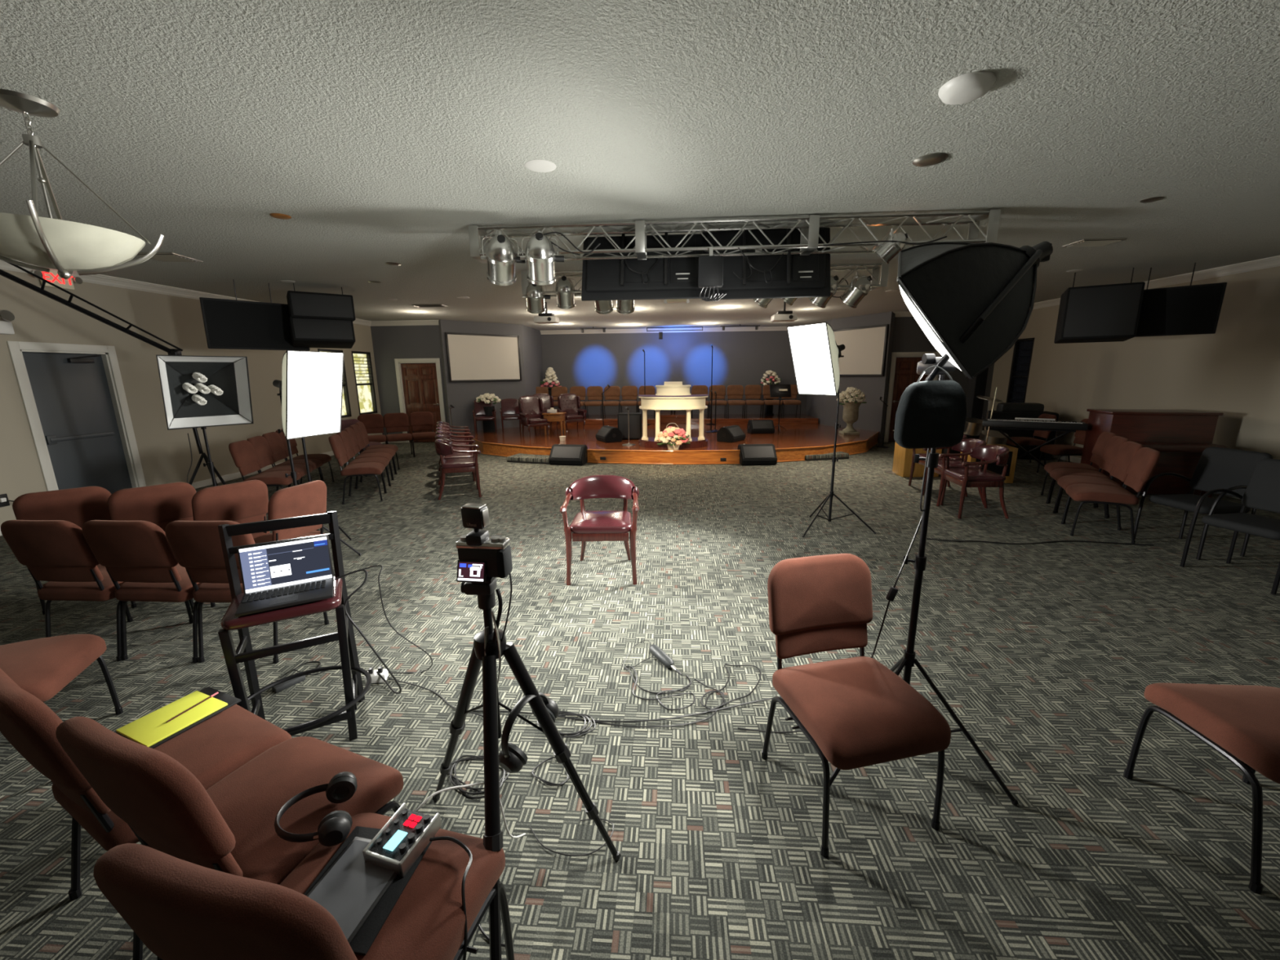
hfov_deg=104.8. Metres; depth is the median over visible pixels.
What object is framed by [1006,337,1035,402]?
window
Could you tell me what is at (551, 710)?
cushion
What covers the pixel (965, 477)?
chair
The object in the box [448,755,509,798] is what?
cable tangle
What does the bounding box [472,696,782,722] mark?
cable
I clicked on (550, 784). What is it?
cable tangle
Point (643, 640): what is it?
microphone cable
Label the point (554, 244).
cable
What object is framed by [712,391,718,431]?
microphone stand
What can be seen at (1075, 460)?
baseboard
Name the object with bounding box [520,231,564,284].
can
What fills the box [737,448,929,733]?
power cable
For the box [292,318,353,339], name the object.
grille
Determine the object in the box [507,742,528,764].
cushion
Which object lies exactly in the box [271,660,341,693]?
power adapter
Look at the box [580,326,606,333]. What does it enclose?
track light
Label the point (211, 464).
stand
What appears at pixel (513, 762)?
ear cup
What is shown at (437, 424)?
chair
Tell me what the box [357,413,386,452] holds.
chair
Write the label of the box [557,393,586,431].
chair
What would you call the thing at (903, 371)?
door
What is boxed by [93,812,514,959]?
chair
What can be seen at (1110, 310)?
grille
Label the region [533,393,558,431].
chair
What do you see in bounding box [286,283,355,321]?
speaker
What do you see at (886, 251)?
stage light
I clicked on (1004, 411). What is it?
keyboard
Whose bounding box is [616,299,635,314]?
can
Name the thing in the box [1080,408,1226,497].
upright piano
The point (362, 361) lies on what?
window
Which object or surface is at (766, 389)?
chair
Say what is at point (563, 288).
can
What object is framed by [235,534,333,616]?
laptop
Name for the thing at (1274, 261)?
trim
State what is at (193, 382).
socket
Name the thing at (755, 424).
grille
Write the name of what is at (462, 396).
wall
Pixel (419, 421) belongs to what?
chair
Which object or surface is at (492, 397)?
flower arrangement
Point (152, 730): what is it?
notepad
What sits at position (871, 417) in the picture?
wall
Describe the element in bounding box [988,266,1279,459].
wall
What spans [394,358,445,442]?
door
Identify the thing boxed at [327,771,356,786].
ear cup
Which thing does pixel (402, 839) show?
recorder
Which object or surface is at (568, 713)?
cable tangle
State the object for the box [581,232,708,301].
screen
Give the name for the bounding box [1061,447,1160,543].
chair
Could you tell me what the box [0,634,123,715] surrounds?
chair
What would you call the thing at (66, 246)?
pendant lamp
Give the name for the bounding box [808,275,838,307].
can
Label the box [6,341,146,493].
door
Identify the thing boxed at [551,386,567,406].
chair
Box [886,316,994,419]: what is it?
wall
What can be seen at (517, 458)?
carpeted step
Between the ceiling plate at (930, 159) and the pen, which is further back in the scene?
the ceiling plate at (930, 159)
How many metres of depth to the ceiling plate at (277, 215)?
4.12 m
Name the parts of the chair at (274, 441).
backrest, seat, leg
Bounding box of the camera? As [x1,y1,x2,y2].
[455,529,512,582]
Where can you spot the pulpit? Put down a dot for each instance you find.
(672, 399)
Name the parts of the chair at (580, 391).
backrest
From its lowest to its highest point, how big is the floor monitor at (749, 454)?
0.364 m
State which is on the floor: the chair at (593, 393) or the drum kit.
the drum kit
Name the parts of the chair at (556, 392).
seat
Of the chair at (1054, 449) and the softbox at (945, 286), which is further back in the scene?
the chair at (1054, 449)
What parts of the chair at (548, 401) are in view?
backrest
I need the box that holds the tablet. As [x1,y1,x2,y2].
[306,836,398,945]
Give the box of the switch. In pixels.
[885,586,897,601]
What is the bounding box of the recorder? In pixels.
[362,803,441,877]
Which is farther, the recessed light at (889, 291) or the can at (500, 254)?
the recessed light at (889, 291)
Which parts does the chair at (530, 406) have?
arm, backrest, seat rail, seat, arm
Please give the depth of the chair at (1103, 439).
6.32 m
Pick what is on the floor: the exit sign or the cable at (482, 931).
the cable at (482, 931)
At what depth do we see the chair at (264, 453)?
6.73 m
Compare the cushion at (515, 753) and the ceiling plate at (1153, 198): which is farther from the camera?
the ceiling plate at (1153, 198)
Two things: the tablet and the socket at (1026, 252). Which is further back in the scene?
the socket at (1026, 252)
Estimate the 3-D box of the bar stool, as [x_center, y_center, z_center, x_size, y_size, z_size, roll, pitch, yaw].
[-1.609,0.723,2.291,0.572,1.052,0.502,-7,14,-28]
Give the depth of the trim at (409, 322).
12.10 m
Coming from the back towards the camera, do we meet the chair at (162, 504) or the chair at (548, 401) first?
the chair at (548, 401)
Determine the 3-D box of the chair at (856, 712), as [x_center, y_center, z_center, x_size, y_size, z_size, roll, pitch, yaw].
[0.819,0.835,1.980,0.524,0.915,0.588,-3,12,-12]
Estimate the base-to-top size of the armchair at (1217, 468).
0.950 m
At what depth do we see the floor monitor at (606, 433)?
10.50 m
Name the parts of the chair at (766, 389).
backrest, seat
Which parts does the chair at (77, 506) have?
leg, backrest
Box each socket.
[189,379,205,391]
[272,379,281,395]
[837,344,844,357]
[1019,240,1053,266]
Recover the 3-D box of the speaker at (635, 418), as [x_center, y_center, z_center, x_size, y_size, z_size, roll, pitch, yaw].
[-0.223,-1.205,10.978,0.520,0.560,0.350,0,12,4]
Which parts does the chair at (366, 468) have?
backrest, leg, leg, seat, leg, leg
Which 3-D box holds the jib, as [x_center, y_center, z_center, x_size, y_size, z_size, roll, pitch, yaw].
[-5.759,-0.927,5.471,0.722,3.011,1.649,7,15,33]
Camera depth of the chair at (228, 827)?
1.26 m
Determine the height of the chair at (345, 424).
0.915 m
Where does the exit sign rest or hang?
attached to the wall at (165, 455)
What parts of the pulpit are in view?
clear panel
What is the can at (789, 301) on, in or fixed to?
hanging from the lighting truss at (875, 286)
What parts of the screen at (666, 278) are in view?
mount rail, mount rail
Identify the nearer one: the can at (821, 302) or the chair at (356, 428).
the can at (821, 302)
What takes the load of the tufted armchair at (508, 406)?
on the stage platform
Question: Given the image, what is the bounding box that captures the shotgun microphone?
[648,644,682,675]
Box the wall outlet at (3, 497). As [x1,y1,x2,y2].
[0,493,9,507]
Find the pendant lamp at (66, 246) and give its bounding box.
[0,88,164,279]
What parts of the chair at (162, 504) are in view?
leg, backrest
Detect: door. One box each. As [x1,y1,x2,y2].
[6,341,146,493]
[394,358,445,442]
[884,351,940,442]
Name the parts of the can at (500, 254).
tilt knob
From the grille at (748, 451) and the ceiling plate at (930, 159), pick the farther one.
the grille at (748, 451)
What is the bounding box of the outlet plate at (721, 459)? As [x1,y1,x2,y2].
[720,457,726,461]
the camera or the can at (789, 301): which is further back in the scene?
the can at (789, 301)
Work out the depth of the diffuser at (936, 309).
1.63 m
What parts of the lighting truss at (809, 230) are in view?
frame, frame, frame, frame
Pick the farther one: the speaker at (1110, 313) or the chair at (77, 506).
the speaker at (1110, 313)
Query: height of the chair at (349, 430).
0.915 m
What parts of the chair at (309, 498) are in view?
seat, backrest, post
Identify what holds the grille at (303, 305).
attached to the speaker at (301, 304)
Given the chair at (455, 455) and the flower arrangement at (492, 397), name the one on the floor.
the chair at (455, 455)
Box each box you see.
[546,407,556,413]
[697,247,726,301]
[892,442,943,476]
[960,444,1017,483]
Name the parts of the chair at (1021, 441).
leg, seat, leg, backrest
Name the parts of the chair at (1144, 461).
leg, leg, seat, leg, leg, post, backrest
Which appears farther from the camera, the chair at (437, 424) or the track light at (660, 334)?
the track light at (660, 334)
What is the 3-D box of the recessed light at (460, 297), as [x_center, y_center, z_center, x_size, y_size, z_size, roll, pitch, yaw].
[-3.068,-3.164,8.566,0.210,0.012,0.210,0,12,4]
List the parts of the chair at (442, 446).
leg, post, backrest, seat, seat rail, arm, arm, leg, leg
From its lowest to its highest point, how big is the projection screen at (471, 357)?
1.190 m
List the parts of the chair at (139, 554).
post, leg, backrest, seat, post, leg, leg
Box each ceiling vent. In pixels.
[137,252,203,262]
[411,304,447,307]
[1062,237,1126,247]
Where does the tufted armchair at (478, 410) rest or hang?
on the stage platform
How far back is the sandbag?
1.69 m
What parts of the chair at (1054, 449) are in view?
leg, seat, leg, backrest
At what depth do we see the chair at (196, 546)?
2.83 m
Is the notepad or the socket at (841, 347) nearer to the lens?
the notepad
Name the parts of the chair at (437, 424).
backrest, seat, arm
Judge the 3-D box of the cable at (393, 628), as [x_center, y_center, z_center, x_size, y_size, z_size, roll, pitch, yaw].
[-1.301,0.792,2.632,0.306,0.778,0.379,0,12,4]
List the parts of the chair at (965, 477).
leg, arm, leg, seat rail, seat, arm, leg, post, backrest, leg, post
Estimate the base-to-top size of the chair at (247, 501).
0.915 m
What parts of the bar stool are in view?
leg, leg, rail, seat, leg, leg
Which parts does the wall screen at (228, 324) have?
hanging rod, panel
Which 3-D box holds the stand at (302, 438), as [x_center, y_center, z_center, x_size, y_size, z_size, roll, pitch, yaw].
[-3.303,-0.227,5.045,0.613,1.780,0.638,0,12,4]
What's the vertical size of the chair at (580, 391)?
0.915 m
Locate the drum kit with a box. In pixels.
[943,386,1008,457]
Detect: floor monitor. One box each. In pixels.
[548,444,587,466]
[595,425,622,443]
[716,425,746,442]
[737,444,777,465]
[746,419,774,433]
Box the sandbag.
[893,365,966,448]
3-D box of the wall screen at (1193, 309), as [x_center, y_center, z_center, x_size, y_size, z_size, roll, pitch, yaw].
[7.076,-2.439,6.635,0.257,0.972,1.020,-12,17,-43]
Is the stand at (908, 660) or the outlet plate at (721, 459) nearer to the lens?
the stand at (908, 660)
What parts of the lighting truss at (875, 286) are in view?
frame, frame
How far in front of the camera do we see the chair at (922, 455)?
7.20 m
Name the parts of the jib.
link post, link post, arm, tie rod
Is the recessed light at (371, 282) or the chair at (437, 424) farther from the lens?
the chair at (437, 424)
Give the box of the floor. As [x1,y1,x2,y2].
[0,441,1279,959]
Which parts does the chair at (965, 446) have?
leg, seat rail, arm, leg, seat, backrest, leg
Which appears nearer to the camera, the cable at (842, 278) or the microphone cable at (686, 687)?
the microphone cable at (686, 687)
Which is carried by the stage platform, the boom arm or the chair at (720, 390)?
the chair at (720, 390)
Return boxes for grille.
[290,293,353,318]
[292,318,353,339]
[551,446,581,458]
[596,426,610,436]
[728,426,744,436]
[742,445,774,457]
[751,421,773,428]
[1062,284,1142,337]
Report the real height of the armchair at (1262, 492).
0.950 m
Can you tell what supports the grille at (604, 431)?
attached to the floor monitor at (606, 433)
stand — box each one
[200,426,217,486]
[277,395,361,555]
[301,437,351,540]
[448,404,454,435]
[482,405,495,431]
[598,384,609,431]
[622,406,635,446]
[642,349,649,425]
[705,390,716,432]
[706,344,715,425]
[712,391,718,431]
[764,399,773,415]
[769,384,791,431]
[802,398,875,537]
[822,374,1018,805]
[875,396,889,448]
[884,430,896,474]
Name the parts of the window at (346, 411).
pane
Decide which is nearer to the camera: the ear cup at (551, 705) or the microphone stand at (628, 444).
the ear cup at (551, 705)
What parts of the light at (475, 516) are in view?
panel, panel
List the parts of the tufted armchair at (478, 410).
leg, backrest, seat, leg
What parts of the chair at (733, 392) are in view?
backrest, seat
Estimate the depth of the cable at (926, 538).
4.93 m
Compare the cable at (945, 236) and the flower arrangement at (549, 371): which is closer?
the cable at (945, 236)
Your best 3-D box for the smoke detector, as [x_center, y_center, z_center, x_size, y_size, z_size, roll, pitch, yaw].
[1.551,-1.849,2.347,0.230,0.050,0.230,0,12,4]
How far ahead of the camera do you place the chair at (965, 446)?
6.46 m
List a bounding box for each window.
[317,348,351,417]
[351,351,377,415]
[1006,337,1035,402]
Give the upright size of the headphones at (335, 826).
0.079 m
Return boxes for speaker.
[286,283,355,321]
[289,316,355,348]
[617,412,642,439]
[964,367,988,439]
[1053,267,1145,343]
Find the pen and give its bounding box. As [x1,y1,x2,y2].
[165,692,218,723]
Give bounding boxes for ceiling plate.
[269,213,291,219]
[524,159,555,172]
[911,152,948,166]
[1139,195,1164,203]
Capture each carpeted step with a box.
[506,453,549,464]
[804,451,848,461]
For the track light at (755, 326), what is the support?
hanging from the ceiling
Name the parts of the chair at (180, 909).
backrest, seat, leg, seat frame, leg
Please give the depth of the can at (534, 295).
6.25 m
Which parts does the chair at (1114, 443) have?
leg, leg, seat, leg, backrest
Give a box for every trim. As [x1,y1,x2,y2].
[0,258,371,326]
[370,320,439,326]
[540,326,786,334]
[893,311,913,316]
[1029,255,1279,309]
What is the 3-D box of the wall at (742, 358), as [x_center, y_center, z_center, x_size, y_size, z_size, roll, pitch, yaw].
[1.039,-3.148,15.409,8.440,3.020,0.120,0,12,4]
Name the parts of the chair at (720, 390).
backrest, seat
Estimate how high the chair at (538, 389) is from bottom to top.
0.915 m
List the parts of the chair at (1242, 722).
leg, seat frame, seat, leg, leg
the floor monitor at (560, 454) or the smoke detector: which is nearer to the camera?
the smoke detector
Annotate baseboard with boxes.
[191,442,384,488]
[1052,454,1240,499]
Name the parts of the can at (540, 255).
tilt knob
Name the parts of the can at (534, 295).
tilt knob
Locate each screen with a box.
[199,279,310,351]
[444,332,521,382]
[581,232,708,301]
[701,227,831,300]
[833,324,888,376]
[1135,262,1226,337]
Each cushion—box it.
[317,810,352,831]
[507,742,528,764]
[532,706,555,722]
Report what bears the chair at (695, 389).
on the stage platform
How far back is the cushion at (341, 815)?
1.30 m
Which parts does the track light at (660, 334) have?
rail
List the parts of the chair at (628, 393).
seat, backrest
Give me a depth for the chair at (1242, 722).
1.77 m
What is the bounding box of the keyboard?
[982,418,1088,466]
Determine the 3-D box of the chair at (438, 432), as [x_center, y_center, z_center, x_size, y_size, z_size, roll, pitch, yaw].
[-3.061,-0.419,8.216,0.620,0.821,0.634,-5,13,-19]
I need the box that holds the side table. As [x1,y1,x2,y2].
[542,412,566,435]
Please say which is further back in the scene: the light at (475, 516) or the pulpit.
the pulpit
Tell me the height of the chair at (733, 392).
0.915 m
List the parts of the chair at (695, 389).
backrest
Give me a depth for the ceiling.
2.75 m
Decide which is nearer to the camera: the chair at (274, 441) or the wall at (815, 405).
the chair at (274, 441)
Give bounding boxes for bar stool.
[217,511,372,740]
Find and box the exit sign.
[31,270,82,289]
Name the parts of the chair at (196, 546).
post, leg, backrest, seat, leg, leg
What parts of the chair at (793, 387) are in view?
backrest, seat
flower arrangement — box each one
[473,393,501,404]
[540,367,561,388]
[657,426,690,449]
[760,370,781,385]
[836,386,866,404]
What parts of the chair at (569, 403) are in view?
arm, backrest, seat rail, seat, arm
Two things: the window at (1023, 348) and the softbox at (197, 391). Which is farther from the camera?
the window at (1023, 348)
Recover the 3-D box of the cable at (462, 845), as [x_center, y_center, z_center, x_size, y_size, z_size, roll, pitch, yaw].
[-0.437,1.191,1.287,0.118,0.521,0.212,-9,15,-34]
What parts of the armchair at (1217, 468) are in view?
arm, leg, seat, arm, backrest, leg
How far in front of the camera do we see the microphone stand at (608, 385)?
12.56 m
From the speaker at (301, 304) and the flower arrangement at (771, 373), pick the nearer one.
the speaker at (301, 304)
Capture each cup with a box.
[318,816,351,846]
[325,776,357,803]
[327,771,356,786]
[498,750,523,773]
[544,697,559,719]
[559,435,565,440]
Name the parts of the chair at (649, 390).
backrest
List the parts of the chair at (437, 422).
backrest, seat, arm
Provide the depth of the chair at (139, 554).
2.88 m
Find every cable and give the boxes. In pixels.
[186,433,196,492]
[333,568,401,693]
[363,564,432,673]
[387,675,483,716]
[415,782,525,838]
[429,835,472,959]
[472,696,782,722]
[478,924,505,946]
[501,572,512,641]
[515,240,580,260]
[529,817,613,856]
[542,231,599,253]
[595,710,716,727]
[622,640,653,669]
[624,666,695,710]
[693,663,761,712]
[733,247,751,279]
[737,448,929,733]
[822,235,946,245]
[831,278,848,297]
[926,537,1153,546]
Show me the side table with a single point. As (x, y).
(558, 416)
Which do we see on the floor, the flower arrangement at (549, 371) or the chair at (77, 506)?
the chair at (77, 506)
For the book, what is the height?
0.030 m
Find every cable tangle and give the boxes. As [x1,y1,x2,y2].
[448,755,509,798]
[532,756,569,786]
[537,711,595,737]
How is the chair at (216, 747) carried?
on the floor
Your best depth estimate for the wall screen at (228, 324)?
6.94 m
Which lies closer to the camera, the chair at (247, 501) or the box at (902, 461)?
the chair at (247, 501)
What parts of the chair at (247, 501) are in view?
leg, backrest, seat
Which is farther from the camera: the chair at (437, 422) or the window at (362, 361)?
the window at (362, 361)
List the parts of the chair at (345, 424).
backrest, seat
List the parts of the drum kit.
boom rod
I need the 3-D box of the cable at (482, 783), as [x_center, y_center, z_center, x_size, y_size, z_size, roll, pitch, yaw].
[-0.488,1.123,1.594,0.090,0.525,0.434,5,13,25]
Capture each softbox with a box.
[155,355,253,430]
[272,350,344,439]
[786,322,844,395]
[896,240,1053,378]
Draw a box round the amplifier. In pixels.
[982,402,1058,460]
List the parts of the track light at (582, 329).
rail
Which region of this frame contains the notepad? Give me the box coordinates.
[115,686,241,748]
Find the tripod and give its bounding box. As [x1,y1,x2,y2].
[432,577,621,959]
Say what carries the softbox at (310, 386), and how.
attached to the stand at (293, 473)
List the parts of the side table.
drawer, leg, leg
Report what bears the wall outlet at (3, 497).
attached to the wall at (165, 455)
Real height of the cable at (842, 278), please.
0.229 m
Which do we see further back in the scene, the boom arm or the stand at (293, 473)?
the stand at (293, 473)
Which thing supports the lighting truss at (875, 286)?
hanging from the ceiling
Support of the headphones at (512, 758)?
hanging from the tripod
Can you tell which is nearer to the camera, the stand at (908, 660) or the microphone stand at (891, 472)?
the stand at (908, 660)
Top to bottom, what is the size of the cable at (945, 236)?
0.062 m
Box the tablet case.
[303,826,434,955]
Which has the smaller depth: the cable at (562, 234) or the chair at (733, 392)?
the cable at (562, 234)
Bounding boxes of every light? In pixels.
[0,310,14,334]
[280,280,295,282]
[367,280,381,283]
[385,262,401,266]
[457,296,469,298]
[461,502,489,532]
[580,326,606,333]
[646,326,702,339]
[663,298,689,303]
[720,324,759,330]
[885,289,898,292]
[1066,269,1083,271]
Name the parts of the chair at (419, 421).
backrest, seat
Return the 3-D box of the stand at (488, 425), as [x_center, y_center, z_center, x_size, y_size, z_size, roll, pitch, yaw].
[-3.894,-1.574,12.719,0.320,0.641,0.320,0,12,4]
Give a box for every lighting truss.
[468,208,1000,263]
[520,262,888,297]
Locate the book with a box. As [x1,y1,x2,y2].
[1014,417,1055,421]
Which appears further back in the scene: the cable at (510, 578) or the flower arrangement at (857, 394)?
the flower arrangement at (857, 394)
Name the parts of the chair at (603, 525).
arm, leg, leg, post, seat rail, seat, backrest, post, leg, leg, arm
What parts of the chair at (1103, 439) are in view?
leg, leg, seat, backrest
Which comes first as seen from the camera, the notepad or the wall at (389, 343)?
the notepad
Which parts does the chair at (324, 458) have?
backrest, seat, leg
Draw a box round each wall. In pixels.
[0,269,382,526]
[370,324,448,442]
[438,319,526,435]
[521,324,543,395]
[541,330,806,414]
[805,319,831,425]
[824,311,895,443]
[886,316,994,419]
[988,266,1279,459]
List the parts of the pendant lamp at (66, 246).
hanging rod, curved arm, chain, hanging rod, rod, curved arm, hanging rod, lamp shade, hanging rod, curved arm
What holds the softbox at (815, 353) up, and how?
attached to the bracket
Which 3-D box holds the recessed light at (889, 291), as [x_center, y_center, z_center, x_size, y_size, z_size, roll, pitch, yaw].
[4.256,-3.190,8.331,0.210,0.012,0.210,0,12,4]
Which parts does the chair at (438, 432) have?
backrest, seat, arm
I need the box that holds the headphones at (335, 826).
[274,771,357,846]
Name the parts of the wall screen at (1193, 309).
hanging rod, panel, hanging rod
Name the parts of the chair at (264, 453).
backrest, seat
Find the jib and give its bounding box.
[0,261,226,485]
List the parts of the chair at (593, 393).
seat, backrest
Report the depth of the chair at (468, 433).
8.85 m
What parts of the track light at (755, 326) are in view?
rail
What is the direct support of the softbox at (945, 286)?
attached to the boom arm
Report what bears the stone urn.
on the stage platform
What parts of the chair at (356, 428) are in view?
backrest, seat, leg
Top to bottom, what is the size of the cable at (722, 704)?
0.015 m
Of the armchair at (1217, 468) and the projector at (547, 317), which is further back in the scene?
the projector at (547, 317)
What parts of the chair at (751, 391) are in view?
backrest, seat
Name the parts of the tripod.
leg, leg, pan handle, leg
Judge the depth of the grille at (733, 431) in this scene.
10.41 m
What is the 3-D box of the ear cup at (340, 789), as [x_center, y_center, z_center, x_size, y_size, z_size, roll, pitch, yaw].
[-0.865,0.898,1.430,0.080,0.080,0.022,3,10,-25]
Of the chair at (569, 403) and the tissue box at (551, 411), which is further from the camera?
the chair at (569, 403)
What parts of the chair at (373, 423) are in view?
backrest, seat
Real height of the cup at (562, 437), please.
0.090 m
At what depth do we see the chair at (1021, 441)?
8.73 m
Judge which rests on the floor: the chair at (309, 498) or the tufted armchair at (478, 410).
the chair at (309, 498)
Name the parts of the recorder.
knob, knob, knob, gain knob, knob, gain knob, gain knob, gain knob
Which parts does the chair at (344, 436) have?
backrest, leg, seat, leg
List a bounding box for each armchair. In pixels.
[472,399,497,434]
[499,398,522,433]
[1133,446,1273,559]
[1179,458,1279,594]
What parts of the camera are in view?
plate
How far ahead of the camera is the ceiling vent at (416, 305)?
9.41 m
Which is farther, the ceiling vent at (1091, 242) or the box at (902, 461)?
the box at (902, 461)
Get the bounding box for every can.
[480,231,525,285]
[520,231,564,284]
[522,283,550,313]
[551,275,580,308]
[594,300,613,314]
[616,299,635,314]
[752,297,773,307]
[781,297,797,305]
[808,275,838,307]
[840,271,871,308]
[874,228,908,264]
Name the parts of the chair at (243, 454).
backrest, seat, leg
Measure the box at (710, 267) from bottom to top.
0.445 m
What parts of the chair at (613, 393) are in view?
seat, backrest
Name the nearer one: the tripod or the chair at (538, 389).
the tripod
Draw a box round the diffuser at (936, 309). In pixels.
[899,285,960,369]
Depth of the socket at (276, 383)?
4.14 m
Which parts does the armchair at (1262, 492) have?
arm, leg, seat, backrest, arm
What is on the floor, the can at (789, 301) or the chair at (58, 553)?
the chair at (58, 553)
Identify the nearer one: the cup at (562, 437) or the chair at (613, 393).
the cup at (562, 437)
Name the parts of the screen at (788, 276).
mount rail, mount rail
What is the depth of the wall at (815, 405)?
14.04 m
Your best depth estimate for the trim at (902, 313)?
11.32 m
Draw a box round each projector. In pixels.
[533,302,559,324]
[770,301,797,321]
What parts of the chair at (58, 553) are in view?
post, leg, backrest, seat, post, leg, leg, leg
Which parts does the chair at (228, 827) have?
post, backrest, post, seat, leg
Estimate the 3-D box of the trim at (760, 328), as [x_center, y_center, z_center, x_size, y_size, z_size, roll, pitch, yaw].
[1.016,-4.545,14.986,8.200,0.110,0.115,0,12,4]
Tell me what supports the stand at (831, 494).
on the floor
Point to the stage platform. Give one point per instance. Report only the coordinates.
(803, 436)
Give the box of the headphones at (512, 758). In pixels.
[498,691,559,773]
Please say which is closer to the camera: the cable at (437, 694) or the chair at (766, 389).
the cable at (437, 694)
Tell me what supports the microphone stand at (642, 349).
on the stage platform
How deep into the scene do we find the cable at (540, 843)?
1.80 m
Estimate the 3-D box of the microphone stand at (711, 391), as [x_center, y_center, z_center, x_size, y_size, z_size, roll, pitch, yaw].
[1.747,-1.679,12.029,0.280,1.022,0.276,0,12,4]
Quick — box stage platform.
[457,413,879,464]
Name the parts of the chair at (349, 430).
backrest, seat, leg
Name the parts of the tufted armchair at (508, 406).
leg, backrest, seat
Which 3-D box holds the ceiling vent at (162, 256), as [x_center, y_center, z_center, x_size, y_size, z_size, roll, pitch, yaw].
[-5.242,-2.468,5.481,0.420,0.025,0.420,-1,12,-4]
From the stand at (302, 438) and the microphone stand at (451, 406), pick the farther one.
the microphone stand at (451, 406)
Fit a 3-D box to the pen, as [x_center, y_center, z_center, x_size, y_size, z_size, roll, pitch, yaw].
[-1.650,0.838,1.823,0.006,0.007,0.170,3,13,15]
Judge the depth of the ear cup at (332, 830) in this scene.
1.29 m
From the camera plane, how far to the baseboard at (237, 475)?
8.34 m
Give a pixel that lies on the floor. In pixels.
(1047, 655)
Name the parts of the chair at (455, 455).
leg, backrest, seat, arm, leg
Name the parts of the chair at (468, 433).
backrest, seat, arm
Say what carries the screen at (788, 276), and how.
hanging from the lighting truss at (809, 230)
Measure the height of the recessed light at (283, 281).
0.010 m
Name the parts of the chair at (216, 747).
backrest, leg, post, leg, seat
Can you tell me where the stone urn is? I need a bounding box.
[838,401,861,435]
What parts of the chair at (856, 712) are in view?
post, leg, seat frame, leg, backrest, seat, post, leg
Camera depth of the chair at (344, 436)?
7.32 m
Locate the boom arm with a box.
[916,248,1042,381]
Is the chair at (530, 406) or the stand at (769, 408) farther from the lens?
the stand at (769, 408)
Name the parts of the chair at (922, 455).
leg, seat rail, seat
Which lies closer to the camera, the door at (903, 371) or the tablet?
the tablet
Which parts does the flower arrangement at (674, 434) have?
pot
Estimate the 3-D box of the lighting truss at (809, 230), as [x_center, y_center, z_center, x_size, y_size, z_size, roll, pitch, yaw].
[0.745,-2.167,4.428,4.550,0.260,0.296,0,12,4]
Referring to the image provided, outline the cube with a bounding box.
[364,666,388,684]
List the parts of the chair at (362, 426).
backrest, seat, leg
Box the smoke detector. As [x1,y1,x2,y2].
[937,71,995,104]
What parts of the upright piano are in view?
leg, lid, leg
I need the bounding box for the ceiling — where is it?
[0,0,1279,330]
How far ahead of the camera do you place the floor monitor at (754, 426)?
11.70 m
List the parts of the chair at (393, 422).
backrest, seat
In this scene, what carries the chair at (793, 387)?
on the stage platform
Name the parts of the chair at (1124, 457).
leg, leg, seat, leg, backrest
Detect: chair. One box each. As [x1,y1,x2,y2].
[0,520,192,661]
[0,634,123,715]
[0,667,292,959]
[12,486,111,614]
[55,716,403,959]
[81,520,201,662]
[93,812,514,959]
[107,481,195,608]
[164,520,328,663]
[191,480,270,607]
[228,440,301,488]
[246,435,312,490]
[253,480,335,576]
[262,431,324,491]
[275,428,334,487]
[328,434,386,504]
[336,430,391,493]
[341,418,382,466]
[343,426,394,486]
[349,424,397,480]
[355,422,399,474]
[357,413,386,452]
[383,413,414,457]
[408,411,438,457]
[434,439,481,500]
[435,423,470,469]
[435,426,472,475]
[435,430,474,481]
[435,434,478,488]
[436,421,468,464]
[518,395,550,436]
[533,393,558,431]
[535,386,548,394]
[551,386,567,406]
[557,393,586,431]
[559,475,639,585]
[569,386,586,417]
[584,386,604,418]
[603,386,620,417]
[619,386,637,413]
[637,386,655,417]
[690,385,709,417]
[708,385,727,417]
[725,385,745,417]
[743,384,764,417]
[761,384,782,417]
[761,553,951,857]
[779,384,801,417]
[908,434,967,486]
[922,438,986,505]
[936,444,1009,518]
[1005,413,1056,466]
[1036,418,1088,472]
[1040,431,1116,507]
[1045,435,1129,517]
[1053,440,1143,529]
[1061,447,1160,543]
[1123,682,1279,894]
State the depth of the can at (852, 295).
5.97 m
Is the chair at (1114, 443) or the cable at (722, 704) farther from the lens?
the chair at (1114, 443)
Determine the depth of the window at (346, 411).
11.36 m
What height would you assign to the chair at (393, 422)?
0.915 m
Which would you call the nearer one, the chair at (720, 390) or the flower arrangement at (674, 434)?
the flower arrangement at (674, 434)
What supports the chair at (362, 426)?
on the floor
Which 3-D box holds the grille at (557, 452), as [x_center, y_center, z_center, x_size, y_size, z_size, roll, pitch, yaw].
[-1.404,-0.529,9.412,0.560,0.196,0.181,2,12,12]
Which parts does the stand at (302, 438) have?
leg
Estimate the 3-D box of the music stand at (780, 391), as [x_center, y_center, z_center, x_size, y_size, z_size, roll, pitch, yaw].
[3.420,-1.755,12.044,0.500,1.131,0.391,0,12,4]
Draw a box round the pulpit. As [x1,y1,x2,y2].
[638,381,708,448]
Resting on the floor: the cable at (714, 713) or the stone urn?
the cable at (714, 713)

